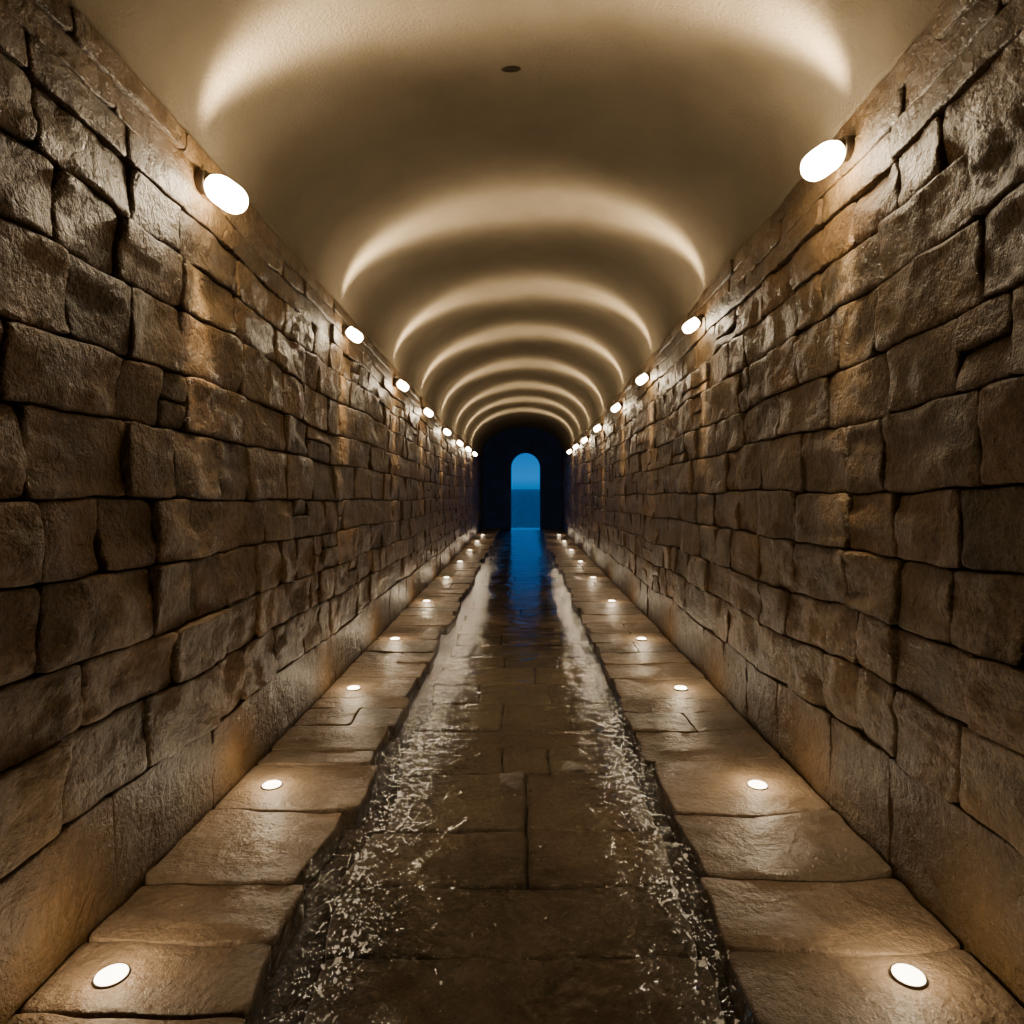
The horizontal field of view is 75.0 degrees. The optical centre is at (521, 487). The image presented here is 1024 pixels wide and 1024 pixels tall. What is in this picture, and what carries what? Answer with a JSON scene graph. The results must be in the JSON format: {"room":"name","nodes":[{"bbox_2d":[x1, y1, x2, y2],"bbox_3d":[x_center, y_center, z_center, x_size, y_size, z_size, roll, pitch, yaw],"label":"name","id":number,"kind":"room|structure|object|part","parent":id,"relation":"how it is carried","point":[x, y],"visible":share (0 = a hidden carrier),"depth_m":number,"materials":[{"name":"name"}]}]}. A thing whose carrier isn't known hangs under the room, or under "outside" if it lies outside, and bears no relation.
{"room":"underground passage","nodes":[
{"label":"underground passage","id":0,"kind":"room"},
{"bbox_2d":[0,0,482,1023],"bbox_3d":[-1.419,0.010,10.375,0.103,3.240,26.550,0,0,0],"label":"wall","id":1,"kind":"structure","parent":0,"point":[216,498],"depth_m":2.49,"materials":[{"name":"stone"}]},
{"bbox_2d":[194,169,247,213],"bbox_3d":[-1.310,-1.285,2.890,0.240,0.190,0.126,0,0,0],"label":"wall lamp","id":2,"kind":"object","parent":1,"relation":"attached to","point":[220,189],"visible":0.98,"depth_m":2.85,"materials":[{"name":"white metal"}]},
{"bbox_2d":[341,324,362,342],"bbox_3d":[-1.334,-1.205,5.199,0.192,0.149,0.102,0,0,0],"label":"wall lamp","id":3,"kind":"object","parent":1,"relation":"attached to","point":[353,334],"visible":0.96,"depth_m":5.16,"materials":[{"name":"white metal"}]},
{"bbox_2d":[392,378,408,390],"bbox_3d":[-1.334,-1.134,7.299,0.192,0.149,0.102,0,0,0],"label":"wall lamp","id":4,"kind":"object","parent":1,"relation":"attached to","point":[402,385],"visible":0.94,"depth_m":7.26,"materials":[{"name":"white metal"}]},
{"bbox_3d":[-1.314,-1.125,7.293,0.165,0.086,0.086,36,0,5],"label":"opal globe","id":5,"kind":"part","parent":4,"relation":"part of","materials":[{"name":"white glass"}]},
{"bbox_2d":[421,406,432,416],"bbox_3d":[-1.334,-1.066,9.299,0.192,0.149,0.102,0,0,0],"label":"wall lamp","id":6,"kind":"object","parent":1,"relation":"attached to","point":[425,410],"visible":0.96,"depth_m":9.26,"materials":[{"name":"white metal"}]},
{"bbox_3d":[-1.314,-1.057,9.293,0.165,0.086,0.086,36,0,5],"label":"opal globe","id":7,"kind":"part","parent":6,"relation":"part of","materials":[{"name":"white glass"}]},
{"bbox_2d":[441,427,450,434],"bbox_3d":[-1.334,-0.988,11.599,0.192,0.149,0.102,0,0,0],"label":"wall lamp","id":8,"kind":"object","parent":1,"relation":"attached to","point":[446,431],"visible":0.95,"depth_m":11.56,"materials":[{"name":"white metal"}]},
{"bbox_2d":[455,439,462,445],"bbox_3d":[-1.334,-0.954,13.999,0.192,0.149,0.102,0,0,0],"label":"wall lamp","id":9,"kind":"object","parent":1,"relation":"attached to","point":[458,442],"visible":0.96,"depth_m":13.96,"materials":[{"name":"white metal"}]},
{"bbox_2d":[243,528,751,1023],"bbox_3d":[0.000,1.530,10.750,3.000,0.001,27.300,0,0,0],"label":"water","id":10,"kind":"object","parent":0,"point":[277,1001],"depth_m":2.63,"materials":[{"name":"liquid"}]},
{"bbox_2d":[5,528,500,1023],"bbox_3d":[-1.050,1.497,10.443,0.663,0.167,26.354,0,0,0],"label":"walkway","id":11,"kind":"object","parent":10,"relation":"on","point":[198,941],"visible":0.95,"depth_m":2.54,"materials":[{"name":"stone"}]},
{"bbox_2d":[91,963,130,988],"bbox_3d":[-1.200,1.431,1.950,0.100,0.037,0.100,0,0,0],"label":"recessed light","id":12,"kind":"object","parent":11,"relation":"attached to","point":[112,975],"visible":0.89,"depth_m":1.94,"materials":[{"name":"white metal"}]},
{"bbox_2d":[261,780,282,790],"bbox_3d":[-1.200,1.431,3.200,0.100,0.037,0.100,0,0,0],"label":"recessed light","id":13,"kind":"object","parent":11,"relation":"attached to","point":[273,784],"visible":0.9,"depth_m":3.18,"materials":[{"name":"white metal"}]},
{"bbox_2d":[346,685,360,690],"bbox_3d":[-1.200,1.431,4.750,0.100,0.037,0.100,0,0,0],"label":"recessed light","id":14,"kind":"object","parent":11,"relation":"attached to","point":[350,688],"visible":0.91,"depth_m":4.73,"materials":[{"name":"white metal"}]},
{"bbox_2d":[390,637,399,640],"bbox_3d":[-1.200,1.431,6.300,0.100,0.037,0.100,0,0,0],"label":"recessed light","id":15,"kind":"object","parent":11,"relation":"attached to","point":[392,638],"visible":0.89,"depth_m":6.27,"materials":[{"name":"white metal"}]},
{"bbox_2d":[303,531,724,1023],"bbox_3d":[-0.041,1.497,10.450,1.278,0.114,24.996,0,0,0],"label":"paving","id":16,"kind":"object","parent":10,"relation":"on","point":[606,944],"visible":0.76,"depth_m":2.51,"materials":[{"name":"stone"}]},
{"bbox_2d":[541,529,1023,1023],"bbox_3d":[0.992,1.497,10.280,0.780,0.167,26.100,0,0,0],"label":"walkway","id":17,"kind":"object","parent":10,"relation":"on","point":[812,921],"visible":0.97,"depth_m":2.52,"materials":[{"name":"stone"}]},
{"bbox_2d":[636,637,646,640],"bbox_3d":[1.130,1.431,6.300,0.100,0.037,0.100,0,0,0],"label":"recessed light","id":18,"kind":"object","parent":17,"relation":"attached to","point":[638,638],"visible":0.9,"depth_m":6.27,"materials":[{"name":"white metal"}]},
{"bbox_2d":[673,685,687,690],"bbox_3d":[1.130,1.431,4.750,0.100,0.037,0.100,0,0,0],"label":"recessed light","id":19,"kind":"object","parent":17,"relation":"attached to","point":[677,688],"visible":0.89,"depth_m":4.72,"materials":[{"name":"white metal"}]},
{"bbox_2d":[747,780,768,789],"bbox_3d":[1.130,1.431,3.200,0.100,0.037,0.100,0,0,0],"label":"recessed light","id":20,"kind":"object","parent":17,"relation":"attached to","point":[754,784],"visible":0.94,"depth_m":3.18,"materials":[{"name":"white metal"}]},
{"bbox_2d":[889,963,928,989],"bbox_3d":[1.130,1.431,1.950,0.100,0.037,0.100,0,0,0],"label":"recessed light","id":21,"kind":"object","parent":17,"relation":"attached to","point":[906,975],"visible":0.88,"depth_m":1.94,"materials":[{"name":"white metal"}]},
{"bbox_2d":[66,0,943,454],"bbox_3d":[0.000,-1.675,10.550,3.080,1.082,26.900,0,0,0],"label":"ceiling","id":22,"kind":"structure","parent":0,"point":[519,246],"depth_m":3.85,"materials":[{"name":"paint"}]},
{"bbox_2d":[501,66,520,72],"bbox_3d":[-0.060,-2.205,3.500,0.108,0.028,0.042,0,0,0],"label":"ceiling vent","id":23,"kind":"object","parent":22,"relation":"attached to","point":[510,69],"depth_m":3.50,"materials":[{"name":"brown"}]},
{"bbox_2d":[482,427,561,530],"bbox_3d":[0.000,-0.795,23.900,3.400,5.050,0.600,0,0,0],"label":"wall","id":24,"kind":"structure","parent":0,"point":[499,452],"depth_m":23.60,"materials":[{"name":"stone"}]},
{"bbox_2d":[561,0,1023,1008],"bbox_3d":[1.415,-0.040,10.375,0.110,3.340,26.550,0,0,0],"label":"wall","id":25,"kind":"structure","parent":0,"point":[813,490],"depth_m":2.61,"materials":[{"name":"stone"}]},
{"bbox_2d":[581,436,589,442],"bbox_3d":[1.334,-1.014,13.949,0.192,0.149,0.102,0,0,0],"label":"wall lamp","id":26,"kind":"object","parent":25,"relation":"attached to","point":[585,439],"visible":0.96,"depth_m":13.91,"materials":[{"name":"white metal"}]},
{"bbox_2d":[594,423,602,431],"bbox_3d":[1.334,-1.048,11.549,0.192,0.149,0.102,0,0,0],"label":"wall lamp","id":27,"kind":"object","parent":25,"relation":"attached to","point":[600,426],"visible":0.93,"depth_m":11.51,"materials":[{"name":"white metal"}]},
{"bbox_3d":[1.314,-1.039,11.543,0.165,0.086,0.086,-36,0,-5],"label":"opal globe","id":28,"kind":"part","parent":27,"relation":"part of","materials":[{"name":"white glass"}]},
{"bbox_2d":[611,401,623,411],"bbox_3d":[1.334,-1.126,9.249,0.192,0.149,0.102,0,0,0],"label":"wall lamp","id":29,"kind":"object","parent":25,"relation":"attached to","point":[619,405],"visible":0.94,"depth_m":9.21,"materials":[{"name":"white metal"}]},
{"bbox_3d":[1.314,-1.117,9.243,0.165,0.086,0.086,-36,0,-5],"label":"opal globe","id":30,"kind":"part","parent":29,"relation":"part of","materials":[{"name":"white glass"}]},
{"bbox_2d":[636,371,650,384],"bbox_3d":[1.334,-1.194,7.249,0.192,0.149,0.102,0,0,0],"label":"wall lamp","id":31,"kind":"object","parent":25,"relation":"attached to","point":[640,380],"visible":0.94,"depth_m":7.21,"materials":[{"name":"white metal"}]},
{"bbox_2d":[683,314,704,333],"bbox_3d":[1.334,-1.265,5.149,0.192,0.149,0.102,0,0,0],"label":"wall lamp","id":32,"kind":"object","parent":25,"relation":"attached to","point":[693,324],"visible":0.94,"depth_m":5.11,"materials":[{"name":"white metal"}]},
{"bbox_3d":[1.314,-1.257,5.143,0.165,0.086,0.086,-36,0,-5],"label":"opal globe","id":33,"kind":"part","parent":32,"relation":"part of","materials":[{"name":"white glass"}]},
{"bbox_2d":[801,135,855,180],"bbox_3d":[1.310,-1.405,2.840,0.240,0.190,0.126,0,0,0],"label":"wall lamp","id":34,"kind":"object","parent":25,"relation":"attached to","point":[828,156],"visible":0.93,"depth_m":2.80,"materials":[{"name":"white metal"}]},
{"label":"outside","id":35,"kind":"structure","parent":0,"visible":0},
{"bbox_2d":[511,489,539,527],"bbox_3d":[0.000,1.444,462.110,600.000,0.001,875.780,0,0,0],"label":"sea","id":36,"kind":"structure","parent":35,"point":[525,503],"depth_m":46.98,"materials":[{"name":"liquid"}]}
]}

